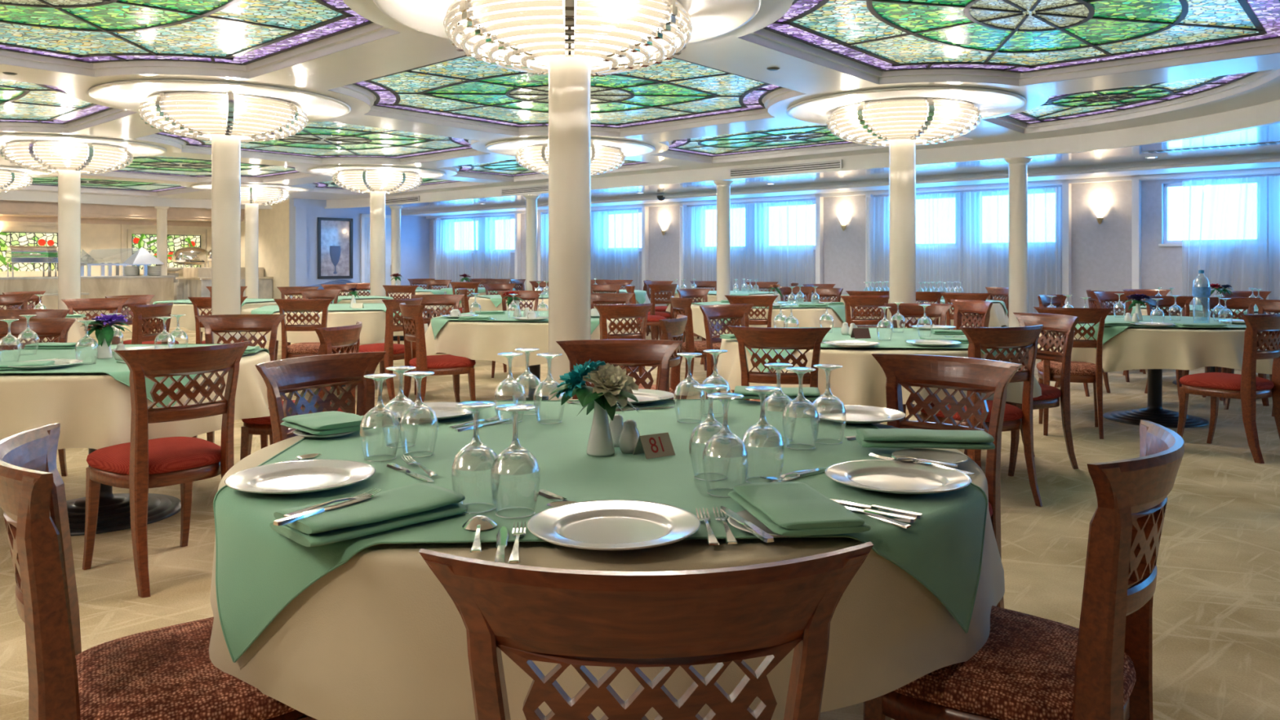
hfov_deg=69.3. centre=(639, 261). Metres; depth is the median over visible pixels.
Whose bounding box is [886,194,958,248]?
window
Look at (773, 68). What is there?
smoke detector
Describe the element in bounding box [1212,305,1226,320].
bowl
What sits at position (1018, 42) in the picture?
skylight
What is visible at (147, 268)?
bowl
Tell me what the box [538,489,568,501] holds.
knife
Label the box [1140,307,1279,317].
tablecloth
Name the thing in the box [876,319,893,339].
bowl
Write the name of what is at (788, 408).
bowl
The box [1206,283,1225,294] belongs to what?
flower
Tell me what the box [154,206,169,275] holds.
column
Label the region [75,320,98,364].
wine glass
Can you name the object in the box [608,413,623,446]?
shaker
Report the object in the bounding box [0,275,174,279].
countertop
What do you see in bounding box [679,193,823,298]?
trim
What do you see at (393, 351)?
dining chair
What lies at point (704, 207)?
curtain
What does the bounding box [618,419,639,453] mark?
shaker
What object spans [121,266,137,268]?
bowl
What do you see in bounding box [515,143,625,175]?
chandelier
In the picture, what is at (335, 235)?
framed picture
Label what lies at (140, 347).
dinner plate
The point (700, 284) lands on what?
dining chair
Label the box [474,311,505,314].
napkin
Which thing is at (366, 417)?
bowl
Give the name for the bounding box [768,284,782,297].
flower
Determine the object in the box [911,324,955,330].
dinner plate
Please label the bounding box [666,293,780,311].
tablecloth
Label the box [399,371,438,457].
wine glass
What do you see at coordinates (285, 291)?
dining chair
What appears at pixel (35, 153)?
diffuser
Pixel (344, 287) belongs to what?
dining chair
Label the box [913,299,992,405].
dining chair
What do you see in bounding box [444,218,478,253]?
window
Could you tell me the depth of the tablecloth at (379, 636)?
1.53 m
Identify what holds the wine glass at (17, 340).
on the tablecloth at (120, 371)
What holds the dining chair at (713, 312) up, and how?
on the floor
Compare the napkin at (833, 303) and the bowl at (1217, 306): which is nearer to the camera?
the bowl at (1217, 306)
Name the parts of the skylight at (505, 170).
glass, field glass, border glass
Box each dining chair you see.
[0,293,34,309]
[0,309,70,350]
[0,318,77,476]
[0,422,317,719]
[2,290,45,309]
[60,297,128,344]
[82,341,249,597]
[105,294,178,344]
[128,302,173,344]
[187,296,249,346]
[191,314,286,483]
[200,286,247,341]
[240,321,362,460]
[254,351,386,444]
[273,298,340,400]
[275,286,319,359]
[287,289,342,346]
[321,284,358,296]
[346,282,369,296]
[358,297,422,405]
[382,284,425,343]
[399,302,475,404]
[407,278,435,317]
[410,294,464,395]
[418,542,873,719]
[423,280,451,326]
[448,281,481,313]
[457,288,503,365]
[466,278,492,287]
[482,283,515,294]
[484,279,510,283]
[491,290,542,377]
[510,279,525,290]
[528,280,548,294]
[555,339,682,399]
[591,279,606,284]
[591,284,622,308]
[591,293,634,383]
[592,302,653,381]
[604,280,632,289]
[625,284,666,338]
[638,314,687,399]
[643,280,651,333]
[644,280,673,335]
[647,284,677,339]
[670,296,734,399]
[676,288,710,370]
[689,280,716,338]
[699,303,754,399]
[724,295,777,391]
[727,325,831,405]
[745,281,778,291]
[777,286,813,302]
[790,282,798,301]
[802,284,835,302]
[810,287,843,302]
[840,295,888,328]
[845,290,888,328]
[862,419,1184,719]
[871,353,1022,608]
[884,302,953,418]
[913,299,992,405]
[915,291,945,324]
[917,324,1043,506]
[940,292,991,329]
[964,312,1079,476]
[985,287,1008,327]
[1033,306,1113,439]
[1037,294,1110,396]
[1086,289,1146,373]
[1093,291,1136,382]
[1122,288,1170,372]
[1143,296,1222,400]
[1177,314,1279,463]
[1196,297,1271,405]
[1222,290,1271,306]
[1223,299,1279,416]
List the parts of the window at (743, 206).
sill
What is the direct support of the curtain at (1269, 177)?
hanging from the wall at (1101, 254)
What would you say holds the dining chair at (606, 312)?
on the floor
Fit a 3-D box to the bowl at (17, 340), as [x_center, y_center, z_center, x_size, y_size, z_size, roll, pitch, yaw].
[-2.892,0.366,4.250,0.089,0.032,0.089,0,0,-37]
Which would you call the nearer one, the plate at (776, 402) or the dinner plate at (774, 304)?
the plate at (776, 402)
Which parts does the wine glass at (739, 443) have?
stem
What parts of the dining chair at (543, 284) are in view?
rail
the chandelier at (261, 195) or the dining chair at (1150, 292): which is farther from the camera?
the chandelier at (261, 195)
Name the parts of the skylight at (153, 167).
medallion glass, glass, moulding, border glass, field glass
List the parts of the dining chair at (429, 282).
post, rail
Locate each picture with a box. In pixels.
[0,221,57,276]
[120,224,210,276]
[317,217,352,279]
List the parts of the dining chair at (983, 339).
seat frame, seat, post, rail, rail, post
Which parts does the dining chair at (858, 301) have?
post, rail, rail, post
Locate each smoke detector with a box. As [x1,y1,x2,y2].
[2,71,17,75]
[766,66,779,71]
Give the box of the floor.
[0,314,1279,719]
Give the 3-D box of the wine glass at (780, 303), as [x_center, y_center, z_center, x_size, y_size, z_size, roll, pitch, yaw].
[0.911,0.365,6.000,0.092,0.196,0.092,0,0,21]
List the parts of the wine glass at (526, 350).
stem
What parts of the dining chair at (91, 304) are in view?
post, rail, rail, post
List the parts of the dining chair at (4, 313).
rail, post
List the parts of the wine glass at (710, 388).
stem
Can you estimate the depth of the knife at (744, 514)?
1.61 m
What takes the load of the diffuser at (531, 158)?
attached to the chandelier at (604, 159)
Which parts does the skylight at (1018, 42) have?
field glass, glass, medallion glass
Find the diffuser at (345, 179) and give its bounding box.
[338,172,416,186]
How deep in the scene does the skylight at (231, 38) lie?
5.65 m
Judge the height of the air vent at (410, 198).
0.140 m
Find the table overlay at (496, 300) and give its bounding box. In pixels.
[473,294,548,306]
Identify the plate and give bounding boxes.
[7,359,83,369]
[111,346,175,351]
[224,459,375,494]
[293,429,355,438]
[386,401,478,421]
[441,314,478,318]
[512,316,548,320]
[527,499,700,550]
[616,388,673,404]
[760,399,813,406]
[768,303,785,306]
[803,404,906,424]
[824,340,879,347]
[824,459,971,494]
[892,448,968,466]
[906,339,961,346]
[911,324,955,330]
[1130,321,1175,326]
[1217,319,1245,324]
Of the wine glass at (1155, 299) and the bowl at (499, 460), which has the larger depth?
the wine glass at (1155, 299)
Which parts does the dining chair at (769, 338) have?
post, rail, rail, seat, post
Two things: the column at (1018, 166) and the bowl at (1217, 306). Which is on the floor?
the column at (1018, 166)
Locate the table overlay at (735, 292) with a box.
[666,290,784,306]
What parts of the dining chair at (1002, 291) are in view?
post, rail, post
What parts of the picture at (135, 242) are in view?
green stem, backlit glass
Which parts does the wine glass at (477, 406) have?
stem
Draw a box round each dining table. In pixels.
[66,448,181,536]
[393,335,404,340]
[502,364,548,400]
[1102,368,1208,427]
[1172,366,1214,385]
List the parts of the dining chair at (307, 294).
rail, post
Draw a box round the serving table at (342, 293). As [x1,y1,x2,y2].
[292,289,364,298]
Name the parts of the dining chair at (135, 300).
post, rail, rail, post, seat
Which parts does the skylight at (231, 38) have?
medallion glass, glass, field glass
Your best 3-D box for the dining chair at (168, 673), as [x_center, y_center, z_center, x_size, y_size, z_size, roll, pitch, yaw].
[-0.889,0.777,1.736,0.567,0.905,0.531,0,0,-31]
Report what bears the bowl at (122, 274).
on the buffet counter at (93, 286)
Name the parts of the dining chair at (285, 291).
leg, post, rail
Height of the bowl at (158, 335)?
0.122 m
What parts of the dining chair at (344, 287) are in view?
rail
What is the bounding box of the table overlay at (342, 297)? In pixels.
[302,295,393,303]
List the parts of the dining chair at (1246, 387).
leg, leg, seat frame, seat, post, rail, rail, post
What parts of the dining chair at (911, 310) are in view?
post, leg, rail, post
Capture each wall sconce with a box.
[658,222,668,235]
[837,214,850,231]
[1090,204,1110,224]
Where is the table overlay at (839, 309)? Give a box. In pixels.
[691,301,845,323]
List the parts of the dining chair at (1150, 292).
rail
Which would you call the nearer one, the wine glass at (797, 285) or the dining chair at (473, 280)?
the wine glass at (797, 285)
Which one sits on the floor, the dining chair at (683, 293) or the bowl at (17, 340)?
the dining chair at (683, 293)
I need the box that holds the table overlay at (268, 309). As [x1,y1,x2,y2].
[251,302,401,323]
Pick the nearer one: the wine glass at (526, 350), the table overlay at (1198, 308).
the wine glass at (526, 350)
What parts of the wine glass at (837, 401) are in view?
stem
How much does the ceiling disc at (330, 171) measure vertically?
0.022 m
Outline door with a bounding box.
[360,213,391,285]
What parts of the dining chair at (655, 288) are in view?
post, leg, seat, rail, rail, post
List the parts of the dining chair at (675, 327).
seat, post, rail, rail, post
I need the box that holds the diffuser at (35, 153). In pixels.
[10,143,124,164]
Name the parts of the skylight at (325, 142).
border glass, medallion glass, field glass, glass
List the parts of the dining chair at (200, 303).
post, rail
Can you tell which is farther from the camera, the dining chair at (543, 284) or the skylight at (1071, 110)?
the dining chair at (543, 284)
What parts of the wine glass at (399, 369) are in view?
stem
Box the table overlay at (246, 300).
[152,298,275,306]
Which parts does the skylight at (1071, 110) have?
medallion glass, glass, field glass, border glass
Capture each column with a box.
[57,169,81,314]
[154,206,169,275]
[210,133,241,343]
[244,203,258,298]
[367,191,386,344]
[388,205,403,285]
[522,195,539,290]
[546,54,592,399]
[712,180,733,301]
[884,138,916,409]
[1004,157,1032,327]
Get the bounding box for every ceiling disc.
[0,133,166,156]
[0,165,57,177]
[87,79,351,120]
[190,182,310,192]
[306,165,445,178]
[373,0,760,44]
[484,137,655,157]
[786,86,1026,125]
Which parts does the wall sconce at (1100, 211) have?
lamp shade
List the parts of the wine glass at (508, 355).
stem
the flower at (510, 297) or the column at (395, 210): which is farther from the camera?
the column at (395, 210)
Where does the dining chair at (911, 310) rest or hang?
on the floor
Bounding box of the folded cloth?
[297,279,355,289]
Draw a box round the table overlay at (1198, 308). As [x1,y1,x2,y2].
[1130,304,1258,319]
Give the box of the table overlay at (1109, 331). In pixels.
[1075,315,1246,349]
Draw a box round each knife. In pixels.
[273,494,374,525]
[386,462,434,482]
[454,418,510,431]
[493,526,508,563]
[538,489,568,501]
[615,406,674,411]
[720,506,774,542]
[727,510,793,537]
[768,467,826,482]
[831,498,922,518]
[844,435,856,439]
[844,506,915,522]
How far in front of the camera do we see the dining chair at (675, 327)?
5.32 m
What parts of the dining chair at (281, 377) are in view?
post, rail, rail, post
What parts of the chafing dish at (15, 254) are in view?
lid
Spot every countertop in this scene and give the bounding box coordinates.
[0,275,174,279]
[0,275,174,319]
[167,271,175,273]
[167,271,183,300]
[175,266,273,299]
[175,276,273,279]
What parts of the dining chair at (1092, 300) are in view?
rail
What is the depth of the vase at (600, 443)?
2.21 m
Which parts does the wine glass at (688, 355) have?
stem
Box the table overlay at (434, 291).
[364,288,444,294]
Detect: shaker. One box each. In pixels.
[114,343,125,359]
[523,307,528,316]
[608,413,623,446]
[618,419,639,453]
[840,322,848,334]
[848,323,856,335]
[1124,312,1131,321]
[1131,312,1139,322]
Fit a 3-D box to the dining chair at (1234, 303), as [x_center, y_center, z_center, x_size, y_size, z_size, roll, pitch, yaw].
[5.242,0.777,8.123,0.531,0.905,0.567,0,0,11]
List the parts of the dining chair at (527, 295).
leg, post, rail, post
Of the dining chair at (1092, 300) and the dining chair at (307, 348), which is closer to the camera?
the dining chair at (307, 348)
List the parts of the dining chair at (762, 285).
rail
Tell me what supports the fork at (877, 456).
on the tablecloth at (260, 571)
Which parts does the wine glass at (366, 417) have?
stem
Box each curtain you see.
[433,217,471,312]
[473,216,510,286]
[541,213,548,294]
[593,209,639,289]
[682,204,745,290]
[754,200,813,301]
[869,192,959,326]
[965,186,1057,313]
[1182,177,1253,305]
[1268,175,1279,299]
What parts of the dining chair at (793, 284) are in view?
rail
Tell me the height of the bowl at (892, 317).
0.122 m
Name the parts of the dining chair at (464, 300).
rail, post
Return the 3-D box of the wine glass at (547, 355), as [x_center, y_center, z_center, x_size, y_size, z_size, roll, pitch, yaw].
[-0.261,0.365,2.669,0.092,0.196,0.092,0,0,-42]
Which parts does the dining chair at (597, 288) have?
rail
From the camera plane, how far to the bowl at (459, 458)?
1.72 m
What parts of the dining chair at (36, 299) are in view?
rail, post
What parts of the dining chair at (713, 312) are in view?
post, rail, rail, post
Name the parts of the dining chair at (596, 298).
rail, post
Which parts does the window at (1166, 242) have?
sill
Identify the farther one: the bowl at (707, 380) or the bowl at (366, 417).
the bowl at (707, 380)
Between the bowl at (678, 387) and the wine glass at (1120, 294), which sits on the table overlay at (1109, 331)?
the wine glass at (1120, 294)
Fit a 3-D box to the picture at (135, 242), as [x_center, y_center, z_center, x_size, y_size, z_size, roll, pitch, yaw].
[-10.428,-0.206,20.441,0.061,1.205,1.861,0,0,43]
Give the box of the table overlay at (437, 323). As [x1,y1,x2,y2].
[431,310,599,339]
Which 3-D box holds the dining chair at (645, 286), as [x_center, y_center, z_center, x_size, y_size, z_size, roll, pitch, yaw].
[-0.086,0.777,15.923,0.567,0.905,0.531,0,0,6]
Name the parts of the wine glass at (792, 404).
stem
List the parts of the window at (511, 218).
sill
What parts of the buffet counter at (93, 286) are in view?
tray rail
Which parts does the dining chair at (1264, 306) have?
leg, post, rail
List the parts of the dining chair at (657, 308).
post, rail, seat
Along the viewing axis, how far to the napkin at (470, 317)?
7.29 m
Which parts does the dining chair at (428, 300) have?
rail, rail, post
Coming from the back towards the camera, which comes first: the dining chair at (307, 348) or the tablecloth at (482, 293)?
the tablecloth at (482, 293)
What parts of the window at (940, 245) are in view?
sill, frame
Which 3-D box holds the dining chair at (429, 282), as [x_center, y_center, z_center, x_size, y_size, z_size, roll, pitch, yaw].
[-3.583,0.777,16.123,0.531,0.905,0.567,0,0,11]
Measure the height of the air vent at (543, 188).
0.140 m
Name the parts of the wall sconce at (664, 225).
lamp shade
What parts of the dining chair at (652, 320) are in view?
rail, post, seat frame, seat, leg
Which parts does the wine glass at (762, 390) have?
stem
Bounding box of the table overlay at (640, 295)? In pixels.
[592,289,646,303]
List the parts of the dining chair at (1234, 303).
post, leg, rail, post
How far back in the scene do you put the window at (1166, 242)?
10.90 m
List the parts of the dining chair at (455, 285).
post, rail, post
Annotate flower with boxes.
[80,313,131,346]
[81,317,114,346]
[346,288,359,297]
[390,273,403,280]
[459,274,471,281]
[502,291,524,306]
[548,359,623,412]
[577,362,639,420]
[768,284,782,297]
[1123,293,1154,310]
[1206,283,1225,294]
[1215,284,1233,294]
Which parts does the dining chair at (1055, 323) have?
leg, post, seat frame, rail, seat, rail, post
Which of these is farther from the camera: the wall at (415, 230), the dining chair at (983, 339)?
the wall at (415, 230)
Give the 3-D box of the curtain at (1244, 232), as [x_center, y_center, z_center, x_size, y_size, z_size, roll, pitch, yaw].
[6.635,0.120,10.542,0.837,2.120,0.129,0,0,42]
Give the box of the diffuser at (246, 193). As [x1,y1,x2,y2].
[240,186,284,199]
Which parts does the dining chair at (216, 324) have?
post, rail, leg, post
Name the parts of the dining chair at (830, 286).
rail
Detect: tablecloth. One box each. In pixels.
[0,343,269,407]
[0,350,270,449]
[7,313,92,344]
[150,301,277,332]
[208,399,1004,719]
[213,399,987,662]
[240,307,427,344]
[337,297,385,303]
[360,290,450,311]
[425,315,639,367]
[449,292,496,307]
[468,296,548,311]
[592,292,650,308]
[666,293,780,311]
[684,303,857,338]
[714,338,1041,407]
[746,327,1016,372]
[831,297,943,323]
[915,301,1008,327]
[1037,327,1273,373]
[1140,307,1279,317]
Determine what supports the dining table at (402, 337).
on the floor
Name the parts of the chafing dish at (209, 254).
lid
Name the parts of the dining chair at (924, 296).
rail, post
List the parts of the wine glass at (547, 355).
stem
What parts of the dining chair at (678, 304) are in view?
rail, post, seat frame, seat, leg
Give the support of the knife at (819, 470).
on the tablecloth at (260, 571)
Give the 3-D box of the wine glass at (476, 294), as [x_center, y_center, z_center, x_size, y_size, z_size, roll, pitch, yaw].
[-1.368,0.365,7.700,0.092,0.196,0.092,0,0,-44]
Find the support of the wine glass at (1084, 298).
on the table overlay at (1109, 331)
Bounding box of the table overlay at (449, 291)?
[440,287,515,308]
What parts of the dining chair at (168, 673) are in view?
rail, rail, post, post, seat, seat frame, leg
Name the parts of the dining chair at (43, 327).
rail, post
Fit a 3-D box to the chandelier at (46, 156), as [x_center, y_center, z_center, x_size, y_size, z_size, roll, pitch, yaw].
[-6.393,-1.139,10.385,1.264,0.281,1.266,0,0,22]
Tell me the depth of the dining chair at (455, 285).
14.54 m
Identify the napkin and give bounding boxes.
[0,360,55,370]
[23,342,88,349]
[64,314,86,318]
[244,346,260,353]
[270,482,466,546]
[280,410,377,435]
[457,315,490,319]
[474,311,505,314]
[719,333,736,339]
[720,300,728,302]
[728,481,871,536]
[733,386,820,400]
[798,303,828,306]
[828,302,844,304]
[855,428,995,449]
[920,337,968,342]
[930,328,964,334]
[1091,320,1135,325]
[1173,323,1227,328]
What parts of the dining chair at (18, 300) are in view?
rail, post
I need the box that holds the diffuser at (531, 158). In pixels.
[523,150,617,168]
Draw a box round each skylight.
[0,0,399,79]
[0,79,137,133]
[21,176,205,195]
[80,155,319,182]
[136,120,488,164]
[294,177,488,195]
[329,55,804,137]
[441,159,676,182]
[651,124,972,163]
[739,0,1279,85]
[982,68,1279,133]
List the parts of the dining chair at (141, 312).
post, rail, rail, post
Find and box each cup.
[449,309,460,316]
[525,311,537,318]
[591,308,599,315]
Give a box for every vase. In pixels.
[97,337,112,359]
[350,294,355,307]
[513,300,521,316]
[586,400,614,456]
[773,291,777,303]
[1134,302,1142,320]
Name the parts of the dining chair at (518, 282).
rail, post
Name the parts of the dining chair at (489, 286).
rail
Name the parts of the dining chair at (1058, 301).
post, rail, post, leg, leg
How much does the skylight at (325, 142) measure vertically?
0.098 m
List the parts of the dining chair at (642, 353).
post, rail, post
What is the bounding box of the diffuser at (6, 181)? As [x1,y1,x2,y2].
[2,172,23,186]
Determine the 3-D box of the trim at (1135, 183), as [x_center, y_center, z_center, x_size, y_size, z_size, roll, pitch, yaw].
[6.906,0.095,10.452,2.460,2.270,0.101,0,0,43]
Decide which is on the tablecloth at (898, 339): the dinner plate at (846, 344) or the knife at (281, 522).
the dinner plate at (846, 344)
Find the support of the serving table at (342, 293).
on the floor
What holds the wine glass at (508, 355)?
on the tablecloth at (260, 571)
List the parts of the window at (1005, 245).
sill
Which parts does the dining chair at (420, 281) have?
rail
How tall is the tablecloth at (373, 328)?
0.315 m
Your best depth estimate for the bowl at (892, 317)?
6.03 m
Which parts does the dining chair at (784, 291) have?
post, rail, post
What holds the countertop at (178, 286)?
on the floor
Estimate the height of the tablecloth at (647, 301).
0.315 m
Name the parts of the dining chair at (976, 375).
post, rail, rail, seat, post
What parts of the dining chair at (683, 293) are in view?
post, rail, leg, post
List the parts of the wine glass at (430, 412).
stem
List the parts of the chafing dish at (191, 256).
lid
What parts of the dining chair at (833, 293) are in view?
post, rail, post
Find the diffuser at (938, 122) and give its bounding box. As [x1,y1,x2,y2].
[835,106,971,139]
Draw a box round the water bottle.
[1191,270,1210,323]
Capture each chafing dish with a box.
[5,245,57,276]
[42,246,57,276]
[171,246,209,267]
[206,249,211,267]
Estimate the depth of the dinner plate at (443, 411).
2.81 m
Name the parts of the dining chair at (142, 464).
leg, post, seat, seat frame, rail, leg, rail, post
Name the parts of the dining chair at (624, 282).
rail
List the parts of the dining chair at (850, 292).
post, rail, seat, rail, post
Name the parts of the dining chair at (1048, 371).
leg, post, seat frame, seat, rail, rail, leg, post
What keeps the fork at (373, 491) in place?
on the napkin at (417, 503)
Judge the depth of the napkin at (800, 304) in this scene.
9.44 m
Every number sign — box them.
[351,302,364,308]
[632,432,675,458]
[850,328,871,338]
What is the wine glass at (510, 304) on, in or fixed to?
on the table overlay at (437, 323)
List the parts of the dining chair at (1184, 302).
post, rail, leg, post, leg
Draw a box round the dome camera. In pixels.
[656,193,665,200]
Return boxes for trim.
[0,99,1279,208]
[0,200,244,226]
[293,206,306,286]
[400,152,1279,218]
[435,211,520,315]
[537,204,648,293]
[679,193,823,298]
[865,179,1071,325]
[1131,172,1279,307]
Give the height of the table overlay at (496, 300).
0.118 m
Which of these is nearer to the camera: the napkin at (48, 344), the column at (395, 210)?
the napkin at (48, 344)
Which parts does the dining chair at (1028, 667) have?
leg, seat frame, seat, post, rail, post, rail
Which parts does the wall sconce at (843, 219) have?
lamp shade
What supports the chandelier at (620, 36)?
hanging from the ceiling disc at (710, 19)
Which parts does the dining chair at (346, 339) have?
leg, seat frame, seat, post, rail, post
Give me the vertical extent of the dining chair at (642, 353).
0.905 m
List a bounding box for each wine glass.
[0,319,21,362]
[17,315,39,355]
[33,294,46,309]
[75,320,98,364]
[105,312,123,343]
[153,316,175,349]
[167,314,188,348]
[359,373,399,462]
[382,365,419,448]
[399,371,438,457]
[450,400,501,513]
[469,293,480,315]
[489,404,540,518]
[493,352,525,423]
[507,293,519,318]
[511,347,542,415]
[533,352,564,424]
[537,293,548,316]
[673,352,705,423]
[688,383,732,480]
[699,349,730,417]
[702,392,748,497]
[740,386,784,483]
[760,363,796,442]
[773,302,787,328]
[782,367,819,449]
[783,304,799,328]
[787,286,796,304]
[795,284,804,302]
[809,364,846,444]
[810,286,819,303]
[819,302,833,332]
[876,306,893,340]
[890,302,905,332]
[916,304,932,337]
[949,281,956,293]
[1046,295,1056,307]
[1062,294,1073,307]
[1080,297,1090,324]
[1113,293,1125,317]
[1150,297,1164,324]
[1168,295,1182,320]
[1212,295,1226,320]
[1217,297,1232,325]
[1253,288,1263,309]
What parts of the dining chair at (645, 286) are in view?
post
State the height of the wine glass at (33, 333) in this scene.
0.196 m
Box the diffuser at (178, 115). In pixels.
[150,95,296,136]
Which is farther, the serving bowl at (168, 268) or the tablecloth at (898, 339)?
the serving bowl at (168, 268)
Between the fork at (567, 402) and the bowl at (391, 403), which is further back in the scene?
the fork at (567, 402)
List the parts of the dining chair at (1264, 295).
rail, post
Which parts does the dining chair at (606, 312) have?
post, rail, rail, seat frame, post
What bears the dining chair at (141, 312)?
on the floor
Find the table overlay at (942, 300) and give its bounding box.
[919,298,1008,314]
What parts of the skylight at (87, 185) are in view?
glass, medallion glass, field glass, border glass, moulding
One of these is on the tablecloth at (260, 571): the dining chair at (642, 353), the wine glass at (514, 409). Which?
the wine glass at (514, 409)
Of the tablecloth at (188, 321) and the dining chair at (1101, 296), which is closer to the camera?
the dining chair at (1101, 296)
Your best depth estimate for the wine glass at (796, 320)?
5.74 m
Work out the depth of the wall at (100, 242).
19.50 m
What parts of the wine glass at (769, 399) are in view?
stem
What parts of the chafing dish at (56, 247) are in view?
lid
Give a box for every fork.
[283,488,382,516]
[400,455,438,476]
[448,414,502,428]
[507,521,525,563]
[558,398,588,404]
[695,507,719,545]
[712,506,737,543]
[760,468,814,479]
[848,509,911,528]
[869,453,958,466]
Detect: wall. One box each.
[0,222,211,276]
[240,199,288,298]
[288,198,429,313]
[429,173,1279,329]
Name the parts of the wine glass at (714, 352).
stem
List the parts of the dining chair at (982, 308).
post, rail, post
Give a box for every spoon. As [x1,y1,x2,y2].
[277,453,321,462]
[462,515,497,552]
[546,501,576,507]
[891,455,974,475]
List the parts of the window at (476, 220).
sill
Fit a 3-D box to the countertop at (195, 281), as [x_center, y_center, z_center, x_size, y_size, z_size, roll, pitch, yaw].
[-8.770,0.680,19.577,1.250,1.100,1.520,0,0,43]
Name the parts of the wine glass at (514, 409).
stem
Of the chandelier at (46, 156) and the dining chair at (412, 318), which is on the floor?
the dining chair at (412, 318)
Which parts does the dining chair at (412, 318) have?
post, rail, rail, post, seat frame, seat, leg, leg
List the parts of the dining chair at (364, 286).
rail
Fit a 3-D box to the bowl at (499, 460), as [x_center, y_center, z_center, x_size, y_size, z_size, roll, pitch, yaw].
[-0.229,0.402,1.702,0.092,0.122,0.092,0,0,31]
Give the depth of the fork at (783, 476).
1.98 m
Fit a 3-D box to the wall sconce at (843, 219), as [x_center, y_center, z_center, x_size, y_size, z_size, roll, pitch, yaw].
[3.076,-0.580,14.037,0.231,0.240,0.116,0,0,43]
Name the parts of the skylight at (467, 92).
moulding, field glass, border glass, glass, medallion glass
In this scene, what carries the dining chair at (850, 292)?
on the floor
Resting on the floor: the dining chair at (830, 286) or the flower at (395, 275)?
the dining chair at (830, 286)
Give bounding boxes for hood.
[123,247,164,264]
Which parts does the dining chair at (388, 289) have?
post, leg, rail, post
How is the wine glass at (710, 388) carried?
on the tablecloth at (260, 571)
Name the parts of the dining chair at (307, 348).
post, seat frame, rail, rail, seat, post, leg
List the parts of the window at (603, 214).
sill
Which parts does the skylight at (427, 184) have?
field glass, border glass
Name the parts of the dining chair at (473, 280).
rail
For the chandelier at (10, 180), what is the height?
0.281 m
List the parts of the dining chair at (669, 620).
post, rail, post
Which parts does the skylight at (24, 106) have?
glass, field glass, border glass, moulding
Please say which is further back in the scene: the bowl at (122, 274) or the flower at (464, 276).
the bowl at (122, 274)
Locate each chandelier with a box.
[0,140,133,173]
[0,169,32,191]
[137,91,308,142]
[240,186,289,205]
[332,168,422,193]
[443,0,693,76]
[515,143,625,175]
[826,97,982,146]
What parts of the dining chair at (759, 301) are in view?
post, rail, rail, post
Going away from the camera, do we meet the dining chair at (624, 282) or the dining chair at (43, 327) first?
the dining chair at (43, 327)
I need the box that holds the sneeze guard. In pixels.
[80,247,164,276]
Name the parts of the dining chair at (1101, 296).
post, rail, leg, post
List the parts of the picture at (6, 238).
green stem, backlit glass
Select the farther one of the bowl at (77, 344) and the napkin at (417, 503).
the bowl at (77, 344)
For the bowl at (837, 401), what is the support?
on the wine glass at (837, 401)
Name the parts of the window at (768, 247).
sill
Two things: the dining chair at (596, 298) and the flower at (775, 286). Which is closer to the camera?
the dining chair at (596, 298)
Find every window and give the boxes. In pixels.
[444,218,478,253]
[484,217,514,253]
[596,210,641,252]
[693,204,746,250]
[757,201,815,250]
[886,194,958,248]
[971,189,1058,248]
[1158,178,1262,246]
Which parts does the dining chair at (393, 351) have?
seat, leg, post, seat frame, rail, rail, post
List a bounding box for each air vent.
[385,195,419,204]
[500,184,548,196]
[728,159,842,178]
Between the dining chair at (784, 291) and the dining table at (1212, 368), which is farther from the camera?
the dining chair at (784, 291)
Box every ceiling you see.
[0,0,1279,199]
[0,122,1279,211]
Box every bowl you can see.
[0,335,21,361]
[0,337,20,345]
[17,329,39,354]
[17,332,38,338]
[75,337,98,364]
[75,338,97,346]
[113,329,122,336]
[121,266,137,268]
[121,271,137,272]
[121,274,137,275]
[146,267,161,269]
[146,271,161,273]
[146,274,160,275]
[153,332,175,349]
[155,333,174,342]
[167,267,182,271]
[167,328,188,348]
[168,331,186,337]
[359,405,399,459]
[360,409,399,426]
[382,395,419,445]
[383,400,417,415]
[399,403,438,455]
[400,407,436,423]
[450,442,501,508]
[452,447,495,469]
[489,445,540,514]
[491,450,538,473]
[493,378,525,421]
[494,382,524,395]
[511,373,542,413]
[513,376,540,388]
[533,379,564,422]
[534,382,564,395]
[673,378,705,421]
[674,382,704,395]
[688,420,732,477]
[690,423,728,442]
[699,374,730,416]
[702,431,748,493]
[703,377,729,390]
[703,435,746,456]
[740,422,784,481]
[742,426,783,446]
[760,392,796,440]
[761,395,795,411]
[773,315,786,320]
[782,397,819,447]
[782,401,817,417]
[784,317,798,323]
[809,393,846,442]
[813,397,844,413]
[819,313,833,332]
[820,315,833,319]
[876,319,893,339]
[877,320,892,326]
[890,313,905,332]
[891,315,904,319]
[916,316,932,336]
[917,318,932,324]
[1150,308,1164,324]
[1151,310,1164,315]
[1168,306,1181,310]
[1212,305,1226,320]
[1217,308,1232,325]
[1218,309,1231,314]
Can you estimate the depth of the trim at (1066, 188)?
11.81 m
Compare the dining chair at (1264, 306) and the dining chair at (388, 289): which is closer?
the dining chair at (1264, 306)
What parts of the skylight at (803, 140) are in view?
border glass, field glass, glass, medallion glass, moulding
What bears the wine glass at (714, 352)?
on the tablecloth at (260, 571)
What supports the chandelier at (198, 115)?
hanging from the ceiling disc at (128, 95)
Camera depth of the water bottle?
6.71 m
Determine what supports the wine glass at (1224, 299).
on the table overlay at (1109, 331)
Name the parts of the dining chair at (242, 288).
rail, post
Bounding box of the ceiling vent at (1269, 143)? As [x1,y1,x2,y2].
[1141,142,1279,153]
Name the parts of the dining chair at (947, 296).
post, rail, rail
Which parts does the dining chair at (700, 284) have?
rail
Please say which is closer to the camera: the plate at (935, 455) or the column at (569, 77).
the plate at (935, 455)

